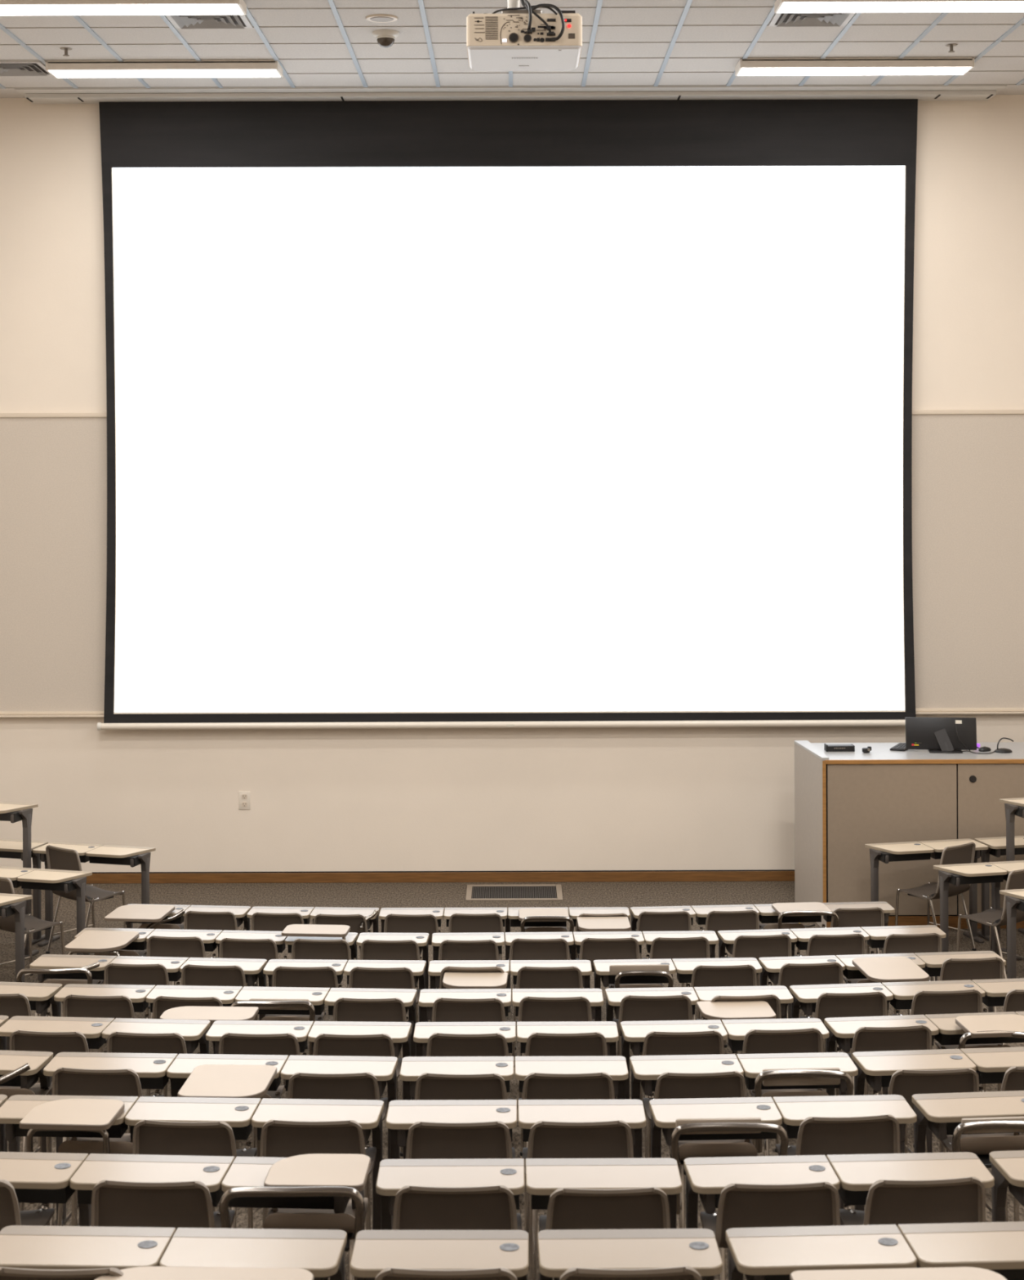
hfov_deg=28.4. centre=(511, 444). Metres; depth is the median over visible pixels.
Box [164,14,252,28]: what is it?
ceiling vent
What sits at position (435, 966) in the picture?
desk
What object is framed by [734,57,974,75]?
ceiling light
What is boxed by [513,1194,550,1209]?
cable tray
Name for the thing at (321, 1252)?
desk
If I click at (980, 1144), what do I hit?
chair
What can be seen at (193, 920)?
shell chair
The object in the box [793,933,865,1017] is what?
shell chair
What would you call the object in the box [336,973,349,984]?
cable tray
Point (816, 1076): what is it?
chair
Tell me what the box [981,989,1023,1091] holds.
shell chair
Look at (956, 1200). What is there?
shell chair
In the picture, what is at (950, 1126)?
cable tray
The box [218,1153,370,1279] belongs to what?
chair
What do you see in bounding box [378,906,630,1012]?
desk
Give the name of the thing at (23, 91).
trim
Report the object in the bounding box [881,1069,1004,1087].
cable tray
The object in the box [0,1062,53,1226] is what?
chair
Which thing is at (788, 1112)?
desk
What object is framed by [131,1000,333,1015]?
cable tray
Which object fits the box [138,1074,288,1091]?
cable tray
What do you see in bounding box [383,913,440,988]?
shell chair
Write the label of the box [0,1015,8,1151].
desk
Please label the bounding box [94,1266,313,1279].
chair
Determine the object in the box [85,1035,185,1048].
cable tray
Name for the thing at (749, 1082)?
cable tray
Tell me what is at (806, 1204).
shell chair
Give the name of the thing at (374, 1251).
desk
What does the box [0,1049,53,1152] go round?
desk
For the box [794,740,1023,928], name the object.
lectern
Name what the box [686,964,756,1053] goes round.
shell chair
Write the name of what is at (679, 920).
shell chair
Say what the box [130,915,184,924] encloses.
cable tray
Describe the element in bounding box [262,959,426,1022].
desk
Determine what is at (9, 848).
desk
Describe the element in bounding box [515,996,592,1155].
shell chair
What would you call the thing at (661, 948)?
shell chair
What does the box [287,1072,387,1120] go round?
shell chair
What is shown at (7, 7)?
ceiling light
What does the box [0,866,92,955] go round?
desk
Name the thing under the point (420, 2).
grid
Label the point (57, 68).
ceiling light
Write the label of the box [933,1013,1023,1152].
chair
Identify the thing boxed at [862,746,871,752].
device
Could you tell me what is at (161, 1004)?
shell chair
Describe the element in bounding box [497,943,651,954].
cable tray
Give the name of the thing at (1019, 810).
cable tray
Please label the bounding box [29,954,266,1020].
desk
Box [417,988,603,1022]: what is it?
desk
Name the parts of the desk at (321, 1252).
leg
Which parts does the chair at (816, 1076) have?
leg, leg, seat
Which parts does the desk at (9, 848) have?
leg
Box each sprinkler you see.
[59,47,71,56]
[945,43,957,53]
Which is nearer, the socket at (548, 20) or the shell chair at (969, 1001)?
the socket at (548, 20)
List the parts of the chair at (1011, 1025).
leg, seat, leg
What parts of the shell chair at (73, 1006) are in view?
leg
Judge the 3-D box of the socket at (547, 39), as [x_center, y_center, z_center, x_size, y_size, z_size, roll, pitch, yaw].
[0.161,-1.702,8.498,0.042,0.015,0.004,0,0,0]
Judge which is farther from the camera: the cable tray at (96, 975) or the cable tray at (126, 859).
the cable tray at (126, 859)
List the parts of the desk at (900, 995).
leg, leg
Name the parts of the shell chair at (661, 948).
leg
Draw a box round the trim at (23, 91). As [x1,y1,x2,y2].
[14,84,1006,97]
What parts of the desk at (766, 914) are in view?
leg, leg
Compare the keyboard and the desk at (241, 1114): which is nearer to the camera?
the desk at (241, 1114)
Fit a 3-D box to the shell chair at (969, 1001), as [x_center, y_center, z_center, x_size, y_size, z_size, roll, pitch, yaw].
[2.263,3.262,10.757,0.413,0.822,0.413,0,0,-5]
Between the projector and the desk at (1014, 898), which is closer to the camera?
the projector
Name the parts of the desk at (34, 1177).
leg, leg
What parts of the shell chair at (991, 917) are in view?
leg, leg, leg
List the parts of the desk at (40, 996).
leg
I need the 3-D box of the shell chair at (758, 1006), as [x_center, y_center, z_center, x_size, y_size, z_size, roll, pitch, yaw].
[1.183,3.265,10.532,0.463,0.822,0.694,0,0,-4]
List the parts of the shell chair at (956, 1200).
leg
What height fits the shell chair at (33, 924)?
0.880 m
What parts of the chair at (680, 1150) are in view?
leg, seat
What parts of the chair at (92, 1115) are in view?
leg, leg, seat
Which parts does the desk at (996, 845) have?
leg, leg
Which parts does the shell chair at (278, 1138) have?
leg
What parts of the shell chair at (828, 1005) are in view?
leg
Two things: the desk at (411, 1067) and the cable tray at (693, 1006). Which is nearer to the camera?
the desk at (411, 1067)
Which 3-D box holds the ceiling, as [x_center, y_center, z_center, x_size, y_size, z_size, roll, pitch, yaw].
[-0.011,-3.307,7.930,13.600,0.120,22.260,0,0,0]
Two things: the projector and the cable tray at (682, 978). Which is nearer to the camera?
the projector
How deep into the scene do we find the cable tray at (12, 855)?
16.53 m
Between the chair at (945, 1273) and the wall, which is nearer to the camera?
the chair at (945, 1273)
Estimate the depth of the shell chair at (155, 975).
11.73 m
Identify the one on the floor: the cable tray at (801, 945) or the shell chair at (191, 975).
the shell chair at (191, 975)
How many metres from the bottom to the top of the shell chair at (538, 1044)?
0.825 m
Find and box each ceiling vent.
[0,61,51,75]
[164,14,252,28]
[768,13,855,26]
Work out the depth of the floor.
17.97 m
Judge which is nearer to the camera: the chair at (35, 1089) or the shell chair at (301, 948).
the chair at (35, 1089)
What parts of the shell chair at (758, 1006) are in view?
leg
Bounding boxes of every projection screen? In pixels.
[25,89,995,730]
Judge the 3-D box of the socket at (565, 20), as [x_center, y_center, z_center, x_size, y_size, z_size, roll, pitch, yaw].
[0.230,-1.782,8.498,0.039,0.013,0.004,0,0,0]
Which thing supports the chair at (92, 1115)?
on the floor
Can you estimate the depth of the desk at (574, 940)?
13.18 m
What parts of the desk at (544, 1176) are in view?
leg, leg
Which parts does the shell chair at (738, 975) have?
leg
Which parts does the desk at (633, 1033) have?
leg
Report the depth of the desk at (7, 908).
14.62 m
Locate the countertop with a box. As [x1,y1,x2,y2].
[810,742,1023,759]
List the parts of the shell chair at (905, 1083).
leg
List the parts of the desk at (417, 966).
leg, leg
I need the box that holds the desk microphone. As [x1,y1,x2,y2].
[994,737,1013,752]
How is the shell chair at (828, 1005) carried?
on the floor
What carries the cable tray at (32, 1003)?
on the desk at (40, 996)
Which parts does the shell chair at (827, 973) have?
leg, leg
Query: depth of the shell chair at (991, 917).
15.26 m
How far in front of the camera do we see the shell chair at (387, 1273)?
5.15 m
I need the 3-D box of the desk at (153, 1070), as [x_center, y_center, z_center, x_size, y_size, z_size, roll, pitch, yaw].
[-1.249,3.034,8.704,1.500,0.742,0.270,0,0,3]
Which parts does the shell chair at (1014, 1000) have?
leg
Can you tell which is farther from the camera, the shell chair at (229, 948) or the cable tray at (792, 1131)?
the shell chair at (229, 948)
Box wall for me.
[0,94,1023,871]
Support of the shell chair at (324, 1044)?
on the floor
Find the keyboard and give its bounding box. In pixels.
[889,742,906,751]
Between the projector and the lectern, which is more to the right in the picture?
the lectern
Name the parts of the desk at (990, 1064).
leg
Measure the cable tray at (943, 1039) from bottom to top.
0.064 m
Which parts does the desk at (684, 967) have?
leg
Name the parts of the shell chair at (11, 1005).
leg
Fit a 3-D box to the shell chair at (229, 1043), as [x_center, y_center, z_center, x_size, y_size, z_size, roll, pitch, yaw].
[-1.168,3.140,9.573,0.413,0.818,0.413,0,0,2]
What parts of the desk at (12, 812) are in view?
leg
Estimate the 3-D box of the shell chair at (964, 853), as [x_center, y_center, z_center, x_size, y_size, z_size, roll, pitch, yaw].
[3.416,3.628,16.308,0.446,0.880,0.527,0,0,-38]
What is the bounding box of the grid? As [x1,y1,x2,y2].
[0,0,1023,88]
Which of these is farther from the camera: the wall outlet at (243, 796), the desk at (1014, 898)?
the wall outlet at (243, 796)
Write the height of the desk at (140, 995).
0.742 m
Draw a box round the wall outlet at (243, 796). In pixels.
[238,791,249,809]
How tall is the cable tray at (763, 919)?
0.064 m
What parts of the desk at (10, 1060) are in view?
leg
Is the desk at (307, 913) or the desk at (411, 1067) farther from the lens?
the desk at (307, 913)
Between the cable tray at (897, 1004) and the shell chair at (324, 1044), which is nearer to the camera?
the shell chair at (324, 1044)
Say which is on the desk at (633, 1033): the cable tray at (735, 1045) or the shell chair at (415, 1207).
the cable tray at (735, 1045)
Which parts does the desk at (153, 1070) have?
leg, leg, leg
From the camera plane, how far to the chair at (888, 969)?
11.62 m
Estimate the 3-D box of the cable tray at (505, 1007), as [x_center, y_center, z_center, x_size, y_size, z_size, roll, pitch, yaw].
[-0.005,2.999,10.778,0.880,0.064,0.135,0,0,0]
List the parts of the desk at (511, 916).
leg, leg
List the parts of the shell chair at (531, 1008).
leg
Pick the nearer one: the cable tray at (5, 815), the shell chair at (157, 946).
the shell chair at (157, 946)
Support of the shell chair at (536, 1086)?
on the floor
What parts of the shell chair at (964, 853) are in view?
leg, leg, leg, leg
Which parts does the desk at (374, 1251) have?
leg, leg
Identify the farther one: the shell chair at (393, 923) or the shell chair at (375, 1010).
the shell chair at (393, 923)
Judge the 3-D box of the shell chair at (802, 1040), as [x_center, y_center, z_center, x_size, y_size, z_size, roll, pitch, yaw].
[1.248,3.126,9.576,0.413,0.829,0.413,0,0,-5]
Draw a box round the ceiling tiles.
[0,6,1023,88]
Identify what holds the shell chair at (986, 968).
on the floor
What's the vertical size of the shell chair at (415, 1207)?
0.826 m
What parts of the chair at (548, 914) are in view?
seat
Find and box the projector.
[466,0,582,71]
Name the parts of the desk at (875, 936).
leg, leg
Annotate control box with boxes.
[823,743,854,751]
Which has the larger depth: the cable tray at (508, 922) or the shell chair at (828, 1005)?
the cable tray at (508, 922)
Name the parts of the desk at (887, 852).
leg, leg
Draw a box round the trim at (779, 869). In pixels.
[92,869,794,873]
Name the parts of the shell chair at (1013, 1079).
leg, leg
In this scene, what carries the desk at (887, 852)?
on the floor
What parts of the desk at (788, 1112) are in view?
leg, leg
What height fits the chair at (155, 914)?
0.785 m
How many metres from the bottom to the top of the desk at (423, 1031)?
0.742 m
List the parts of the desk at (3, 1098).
leg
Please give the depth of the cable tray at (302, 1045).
9.64 m
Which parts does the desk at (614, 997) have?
leg, leg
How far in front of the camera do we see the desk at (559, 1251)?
5.47 m
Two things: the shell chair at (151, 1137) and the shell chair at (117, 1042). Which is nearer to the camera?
the shell chair at (151, 1137)
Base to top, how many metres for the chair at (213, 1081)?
0.800 m
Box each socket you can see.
[241,794,247,799]
[241,801,247,806]
[545,37,555,41]
[546,18,555,21]
[564,18,571,22]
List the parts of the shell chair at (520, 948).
leg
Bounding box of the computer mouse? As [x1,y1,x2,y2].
[976,746,991,751]
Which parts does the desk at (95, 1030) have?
leg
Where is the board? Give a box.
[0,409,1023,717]
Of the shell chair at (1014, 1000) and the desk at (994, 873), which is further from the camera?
the desk at (994, 873)
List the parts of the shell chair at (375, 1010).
leg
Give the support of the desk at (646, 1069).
on the floor
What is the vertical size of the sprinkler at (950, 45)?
0.061 m
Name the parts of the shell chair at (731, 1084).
leg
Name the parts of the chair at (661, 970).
leg, seat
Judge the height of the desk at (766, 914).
0.742 m
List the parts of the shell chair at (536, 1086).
leg, leg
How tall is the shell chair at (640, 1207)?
0.817 m
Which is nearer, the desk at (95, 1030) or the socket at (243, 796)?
the desk at (95, 1030)
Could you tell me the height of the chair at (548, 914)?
0.789 m
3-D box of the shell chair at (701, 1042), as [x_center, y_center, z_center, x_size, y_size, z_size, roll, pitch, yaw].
[0.790,3.129,9.556,0.413,0.826,0.413,0,0,-2]
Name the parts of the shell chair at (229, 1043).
leg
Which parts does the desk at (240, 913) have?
leg, leg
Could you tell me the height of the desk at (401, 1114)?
0.742 m
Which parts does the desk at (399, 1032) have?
leg, leg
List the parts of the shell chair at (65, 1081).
leg, leg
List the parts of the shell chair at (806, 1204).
leg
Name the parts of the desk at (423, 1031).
leg, leg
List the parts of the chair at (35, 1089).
leg, seat, leg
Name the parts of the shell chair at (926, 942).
leg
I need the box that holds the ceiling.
[0,0,1023,97]
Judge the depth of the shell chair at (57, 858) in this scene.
16.22 m
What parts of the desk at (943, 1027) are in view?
leg, leg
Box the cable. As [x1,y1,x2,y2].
[945,750,995,754]
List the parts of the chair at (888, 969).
seat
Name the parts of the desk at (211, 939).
leg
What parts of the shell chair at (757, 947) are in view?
leg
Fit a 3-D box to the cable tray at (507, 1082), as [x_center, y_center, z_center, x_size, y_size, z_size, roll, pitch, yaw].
[0.009,2.719,8.648,0.869,0.064,0.135,0,0,0]
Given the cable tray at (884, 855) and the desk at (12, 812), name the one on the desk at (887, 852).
the cable tray at (884, 855)
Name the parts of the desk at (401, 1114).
leg, leg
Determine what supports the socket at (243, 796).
attached to the wall outlet at (243, 796)
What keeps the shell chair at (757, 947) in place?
on the floor
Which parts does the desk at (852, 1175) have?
leg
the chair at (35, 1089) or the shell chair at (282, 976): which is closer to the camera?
the chair at (35, 1089)
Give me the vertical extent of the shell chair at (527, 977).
0.825 m
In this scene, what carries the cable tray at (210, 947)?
on the desk at (211, 939)
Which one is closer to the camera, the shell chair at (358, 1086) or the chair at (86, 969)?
the shell chair at (358, 1086)
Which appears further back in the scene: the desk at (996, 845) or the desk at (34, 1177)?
the desk at (996, 845)
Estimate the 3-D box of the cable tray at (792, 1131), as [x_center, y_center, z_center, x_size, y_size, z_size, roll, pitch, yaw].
[1.023,2.574,7.651,0.884,0.064,0.135,0,0,-3]
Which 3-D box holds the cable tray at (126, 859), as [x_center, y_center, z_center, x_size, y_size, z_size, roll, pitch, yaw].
[-3.416,3.350,16.401,0.850,0.064,0.135,0,0,16]
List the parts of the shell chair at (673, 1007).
leg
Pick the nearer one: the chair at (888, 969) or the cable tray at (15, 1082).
the cable tray at (15, 1082)
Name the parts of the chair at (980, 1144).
leg, seat, leg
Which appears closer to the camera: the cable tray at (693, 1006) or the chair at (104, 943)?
the cable tray at (693, 1006)
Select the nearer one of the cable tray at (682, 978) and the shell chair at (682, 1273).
the shell chair at (682, 1273)
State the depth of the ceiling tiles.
16.34 m
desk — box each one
[0,801,39,959]
[0,839,48,944]
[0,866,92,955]
[0,893,31,982]
[0,981,62,1017]
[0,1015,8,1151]
[0,1015,210,1053]
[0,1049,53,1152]
[0,1094,7,1151]
[0,1094,383,1230]
[0,1151,364,1238]
[0,1225,346,1279]
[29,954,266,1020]
[32,841,155,949]
[43,1052,397,1224]
[53,983,417,1100]
[74,927,357,959]
[124,903,250,986]
[205,1020,411,1159]
[246,906,378,986]
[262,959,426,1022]
[350,1230,528,1279]
[355,932,429,1022]
[375,1157,681,1230]
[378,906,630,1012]
[385,1099,645,1217]
[399,1055,628,1159]
[413,1021,618,1099]
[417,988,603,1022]
[427,960,591,1022]
[431,930,718,988]
[537,1228,722,1279]
[593,957,762,988]
[604,985,793,1021]
[620,1017,829,1099]
[629,1052,857,1225]
[630,901,894,986]
[648,1094,916,1158]
[684,1151,994,1228]
[717,924,946,1039]
[725,1221,1023,1279]
[758,951,1005,1048]
[789,977,1023,1094]
[824,1011,1023,1152]
[852,1046,1023,1210]
[864,838,987,950]
[911,1090,1023,1153]
[933,860,1023,973]
[973,835,1023,941]
[989,1150,1023,1222]
[999,797,1023,959]
[999,888,1023,978]
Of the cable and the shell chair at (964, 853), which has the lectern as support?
the cable
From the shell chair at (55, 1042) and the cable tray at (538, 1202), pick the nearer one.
the cable tray at (538, 1202)
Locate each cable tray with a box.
[0,810,22,821]
[0,851,32,858]
[0,903,14,916]
[0,1075,21,1086]
[11,879,75,891]
[28,1000,35,1010]
[40,853,141,865]
[43,969,247,982]
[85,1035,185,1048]
[120,940,291,952]
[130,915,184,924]
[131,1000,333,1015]
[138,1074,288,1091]
[297,1038,314,1052]
[302,917,313,924]
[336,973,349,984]
[406,1128,530,1142]
[436,918,576,926]
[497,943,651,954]
[503,1006,519,1016]
[504,1080,524,1092]
[506,1042,526,1053]
[513,975,516,984]
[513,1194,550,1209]
[608,973,692,983]
[640,1036,743,1052]
[652,1074,839,1091]
[678,1120,799,1140]
[690,915,831,924]
[691,1004,694,1014]
[715,1186,868,1208]
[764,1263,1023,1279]
[777,965,941,978]
[791,938,884,950]
[811,995,1005,1012]
[849,1032,1023,1048]
[878,849,981,862]
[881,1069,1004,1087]
[946,1122,1015,1134]
[947,872,1008,884]
[989,847,1023,855]
[1014,805,1023,816]
[1016,897,1023,911]
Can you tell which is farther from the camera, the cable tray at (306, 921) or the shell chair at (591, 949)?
the cable tray at (306, 921)
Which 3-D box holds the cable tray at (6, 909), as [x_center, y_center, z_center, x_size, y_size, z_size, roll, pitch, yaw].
[-4.011,3.352,14.667,0.850,0.064,0.135,0,0,16]
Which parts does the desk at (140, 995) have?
leg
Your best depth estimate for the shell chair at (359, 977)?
11.64 m
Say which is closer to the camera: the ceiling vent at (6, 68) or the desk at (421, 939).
the desk at (421, 939)
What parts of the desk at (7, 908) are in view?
leg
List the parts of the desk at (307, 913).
leg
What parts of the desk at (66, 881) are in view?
leg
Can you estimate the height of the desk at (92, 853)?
0.802 m
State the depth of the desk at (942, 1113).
7.70 m
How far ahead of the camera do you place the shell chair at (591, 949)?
12.83 m
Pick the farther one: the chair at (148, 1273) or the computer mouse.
the computer mouse
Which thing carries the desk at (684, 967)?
on the floor
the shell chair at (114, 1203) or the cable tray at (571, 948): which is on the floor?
the shell chair at (114, 1203)
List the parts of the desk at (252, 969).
leg, leg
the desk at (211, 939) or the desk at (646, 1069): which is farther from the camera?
the desk at (211, 939)
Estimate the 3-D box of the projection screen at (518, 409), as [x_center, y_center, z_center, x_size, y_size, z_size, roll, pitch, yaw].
[-0.001,-0.297,18.678,8.900,5.868,0.324,0,0,0]
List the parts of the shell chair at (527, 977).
leg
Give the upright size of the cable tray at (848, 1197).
0.064 m
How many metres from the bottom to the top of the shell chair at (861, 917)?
0.812 m
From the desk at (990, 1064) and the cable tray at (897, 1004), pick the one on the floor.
the desk at (990, 1064)
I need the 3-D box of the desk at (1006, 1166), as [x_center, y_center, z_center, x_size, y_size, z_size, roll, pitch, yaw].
[1.841,2.727,6.632,0.488,0.742,0.270,0,0,-5]
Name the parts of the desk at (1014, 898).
leg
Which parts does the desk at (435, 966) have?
leg, leg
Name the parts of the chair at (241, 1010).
leg, seat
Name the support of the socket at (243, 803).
attached to the wall outlet at (243, 796)
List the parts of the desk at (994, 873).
leg, leg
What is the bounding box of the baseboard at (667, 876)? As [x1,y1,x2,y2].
[86,871,794,883]
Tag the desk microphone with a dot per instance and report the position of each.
(1002, 749)
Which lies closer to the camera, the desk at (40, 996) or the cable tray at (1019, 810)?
the desk at (40, 996)
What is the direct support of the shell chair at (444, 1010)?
on the floor
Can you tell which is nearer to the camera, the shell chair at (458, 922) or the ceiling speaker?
the shell chair at (458, 922)
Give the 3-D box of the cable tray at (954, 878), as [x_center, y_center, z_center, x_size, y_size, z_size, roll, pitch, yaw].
[4.008,3.324,15.634,1.330,0.064,0.135,0,0,-14]
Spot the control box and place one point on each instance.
(851, 747)
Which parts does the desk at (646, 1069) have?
leg, leg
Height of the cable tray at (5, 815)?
0.064 m
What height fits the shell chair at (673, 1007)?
0.829 m
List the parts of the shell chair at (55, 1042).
leg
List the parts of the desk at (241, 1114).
leg, leg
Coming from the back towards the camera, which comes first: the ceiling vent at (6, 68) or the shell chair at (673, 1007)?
the ceiling vent at (6, 68)
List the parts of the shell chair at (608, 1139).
leg, leg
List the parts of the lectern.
panel, panel, door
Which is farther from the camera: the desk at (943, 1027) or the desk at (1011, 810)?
the desk at (1011, 810)
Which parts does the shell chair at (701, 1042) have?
leg, leg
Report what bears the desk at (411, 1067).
on the floor
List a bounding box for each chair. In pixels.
[0,876,64,982]
[0,993,52,1095]
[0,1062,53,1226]
[0,1179,54,1231]
[0,1266,124,1279]
[8,1030,106,1152]
[16,961,103,1052]
[18,1098,132,1226]
[45,844,126,953]
[52,1066,164,1226]
[62,994,151,1140]
[64,930,148,1043]
[90,1179,235,1231]
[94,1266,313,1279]
[103,963,179,1097]
[104,904,185,1008]
[106,1031,200,1054]
[132,1119,257,1228]
[146,935,218,1018]
[152,995,222,1095]
[159,998,324,1154]
[177,1064,284,1228]
[181,964,257,1052]
[183,911,247,986]
[218,937,286,962]
[218,1032,306,1193]
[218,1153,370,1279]
[250,911,303,1020]
[259,1120,376,1230]
[271,966,342,1088]
[281,924,359,1048]
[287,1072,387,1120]
[312,909,377,1014]
[312,1033,402,1100]
[332,997,413,1156]
[348,966,421,1022]
[360,939,426,989]
[374,1266,516,1279]
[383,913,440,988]
[392,1185,521,1230]
[404,1120,515,1159]
[414,1072,512,1100]
[426,1032,508,1098]
[431,997,510,1022]
[438,939,498,959]
[439,966,507,988]
[448,913,505,959]
[507,937,570,1067]
[515,966,583,1097]
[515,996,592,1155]
[517,1071,614,1271]
[518,907,573,934]
[521,1120,633,1279]
[524,1031,607,1056]
[538,1186,670,1279]
[559,1266,702,1279]
[575,913,631,958]
[575,937,639,1048]
[608,964,673,1055]
[612,995,692,1056]
[631,911,691,986]
[639,1030,724,1158]
[642,936,710,1018]
[642,1071,746,1158]
[668,1117,788,1279]
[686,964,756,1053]
[696,910,759,937]
[696,994,781,1152]
[699,1182,839,1279]
[720,933,791,1053]
[732,1027,822,1097]
[748,1067,853,1199]
[757,902,839,1017]
[764,961,843,1052]
[775,1114,899,1156]
[790,1266,1006,1279]
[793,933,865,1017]
[800,991,887,1095]
[818,906,884,954]
[835,1024,931,1153]
[839,1176,985,1227]
[843,956,928,1053]
[871,932,941,1048]
[872,1067,978,1152]
[892,989,982,1147]
[894,842,976,951]
[927,956,1004,1012]
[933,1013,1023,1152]
[940,1116,1023,1221]
[956,869,1023,978]
[978,1066,1023,1222]
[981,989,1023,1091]
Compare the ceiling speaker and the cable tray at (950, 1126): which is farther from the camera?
the ceiling speaker
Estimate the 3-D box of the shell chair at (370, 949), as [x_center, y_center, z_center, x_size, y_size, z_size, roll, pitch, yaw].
[-0.767,3.542,12.994,0.413,0.812,0.413,0,0,2]
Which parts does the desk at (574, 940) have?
leg, leg, leg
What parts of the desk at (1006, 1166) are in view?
leg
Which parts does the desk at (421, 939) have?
leg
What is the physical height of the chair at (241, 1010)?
0.801 m
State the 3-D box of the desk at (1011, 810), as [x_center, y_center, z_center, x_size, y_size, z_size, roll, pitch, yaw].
[4.400,3.451,16.144,0.942,1.228,0.373,0,0,-14]
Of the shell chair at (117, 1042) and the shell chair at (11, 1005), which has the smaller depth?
the shell chair at (117, 1042)
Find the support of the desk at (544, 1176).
on the floor
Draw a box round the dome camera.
[372,29,399,48]
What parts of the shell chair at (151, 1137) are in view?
leg, leg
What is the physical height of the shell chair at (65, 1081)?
0.820 m
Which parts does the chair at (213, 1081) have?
leg, seat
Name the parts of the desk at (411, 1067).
leg, leg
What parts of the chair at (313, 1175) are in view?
leg, seat, leg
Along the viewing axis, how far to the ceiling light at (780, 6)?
14.66 m
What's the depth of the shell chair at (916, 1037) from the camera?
9.44 m
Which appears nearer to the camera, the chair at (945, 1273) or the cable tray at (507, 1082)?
the chair at (945, 1273)
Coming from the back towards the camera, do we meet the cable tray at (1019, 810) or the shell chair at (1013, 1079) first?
the cable tray at (1019, 810)
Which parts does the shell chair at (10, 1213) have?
leg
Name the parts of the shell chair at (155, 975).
leg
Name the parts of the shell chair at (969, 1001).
leg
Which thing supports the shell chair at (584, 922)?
on the floor
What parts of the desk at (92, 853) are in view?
leg, leg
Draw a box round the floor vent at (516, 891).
[465,884,562,901]
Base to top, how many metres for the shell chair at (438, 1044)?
0.824 m
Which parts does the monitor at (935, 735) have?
stand leg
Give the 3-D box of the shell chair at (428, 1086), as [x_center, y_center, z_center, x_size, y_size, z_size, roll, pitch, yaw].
[-0.204,2.995,8.513,0.413,0.814,0.413,0,0,2]
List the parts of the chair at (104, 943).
seat, leg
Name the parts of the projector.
mount plate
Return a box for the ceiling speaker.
[365,13,397,22]
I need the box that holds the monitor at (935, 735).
[905,716,976,753]
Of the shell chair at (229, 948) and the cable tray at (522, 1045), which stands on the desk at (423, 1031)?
the cable tray at (522, 1045)
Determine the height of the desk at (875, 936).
0.742 m
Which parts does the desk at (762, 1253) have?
leg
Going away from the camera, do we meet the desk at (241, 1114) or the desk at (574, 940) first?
the desk at (241, 1114)
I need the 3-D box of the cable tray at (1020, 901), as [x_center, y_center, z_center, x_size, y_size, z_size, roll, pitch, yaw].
[4.077,3.324,14.697,0.850,0.064,0.135,0,0,-14]
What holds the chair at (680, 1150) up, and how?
on the floor
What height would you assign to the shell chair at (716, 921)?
0.813 m
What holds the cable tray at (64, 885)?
on the desk at (66, 881)
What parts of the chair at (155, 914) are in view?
seat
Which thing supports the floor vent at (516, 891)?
in the floor
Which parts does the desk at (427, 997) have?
leg, leg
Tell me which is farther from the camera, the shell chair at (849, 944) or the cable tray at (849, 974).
the shell chair at (849, 944)
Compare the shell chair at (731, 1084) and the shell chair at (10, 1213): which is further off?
the shell chair at (731, 1084)
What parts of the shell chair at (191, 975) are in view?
leg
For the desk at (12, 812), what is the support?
on the floor
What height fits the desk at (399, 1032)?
0.742 m
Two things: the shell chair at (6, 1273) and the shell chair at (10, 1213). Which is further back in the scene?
the shell chair at (10, 1213)
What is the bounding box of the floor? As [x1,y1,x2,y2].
[0,880,1023,1279]
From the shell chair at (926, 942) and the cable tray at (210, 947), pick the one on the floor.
the shell chair at (926, 942)
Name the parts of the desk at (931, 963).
leg, leg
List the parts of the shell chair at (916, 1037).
leg, leg, leg, leg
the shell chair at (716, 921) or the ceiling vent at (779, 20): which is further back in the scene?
the ceiling vent at (779, 20)
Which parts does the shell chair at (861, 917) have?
leg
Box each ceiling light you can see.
[0,0,246,15]
[45,60,282,78]
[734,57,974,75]
[773,0,1023,13]
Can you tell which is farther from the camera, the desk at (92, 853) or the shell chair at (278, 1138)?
the desk at (92, 853)
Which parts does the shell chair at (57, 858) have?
leg, leg, leg, leg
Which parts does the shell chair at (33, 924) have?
leg, leg, leg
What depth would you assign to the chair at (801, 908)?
14.36 m
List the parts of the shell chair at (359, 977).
leg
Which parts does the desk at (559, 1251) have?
leg, leg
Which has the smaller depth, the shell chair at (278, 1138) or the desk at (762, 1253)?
the desk at (762, 1253)
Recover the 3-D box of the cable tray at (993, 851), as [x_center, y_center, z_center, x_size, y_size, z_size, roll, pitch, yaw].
[4.111,3.324,16.596,0.370,0.064,0.135,0,0,-13]
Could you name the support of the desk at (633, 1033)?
on the floor
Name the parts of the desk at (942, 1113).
leg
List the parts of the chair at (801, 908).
leg, seat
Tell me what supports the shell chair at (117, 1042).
on the floor
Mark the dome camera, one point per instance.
(385, 38)
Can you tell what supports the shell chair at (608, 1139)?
on the floor
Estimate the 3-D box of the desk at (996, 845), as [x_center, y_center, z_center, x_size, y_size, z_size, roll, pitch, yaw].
[4.097,3.665,16.658,0.470,0.802,0.373,0,0,-14]
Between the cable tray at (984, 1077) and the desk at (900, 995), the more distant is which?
the desk at (900, 995)
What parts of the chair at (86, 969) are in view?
seat, leg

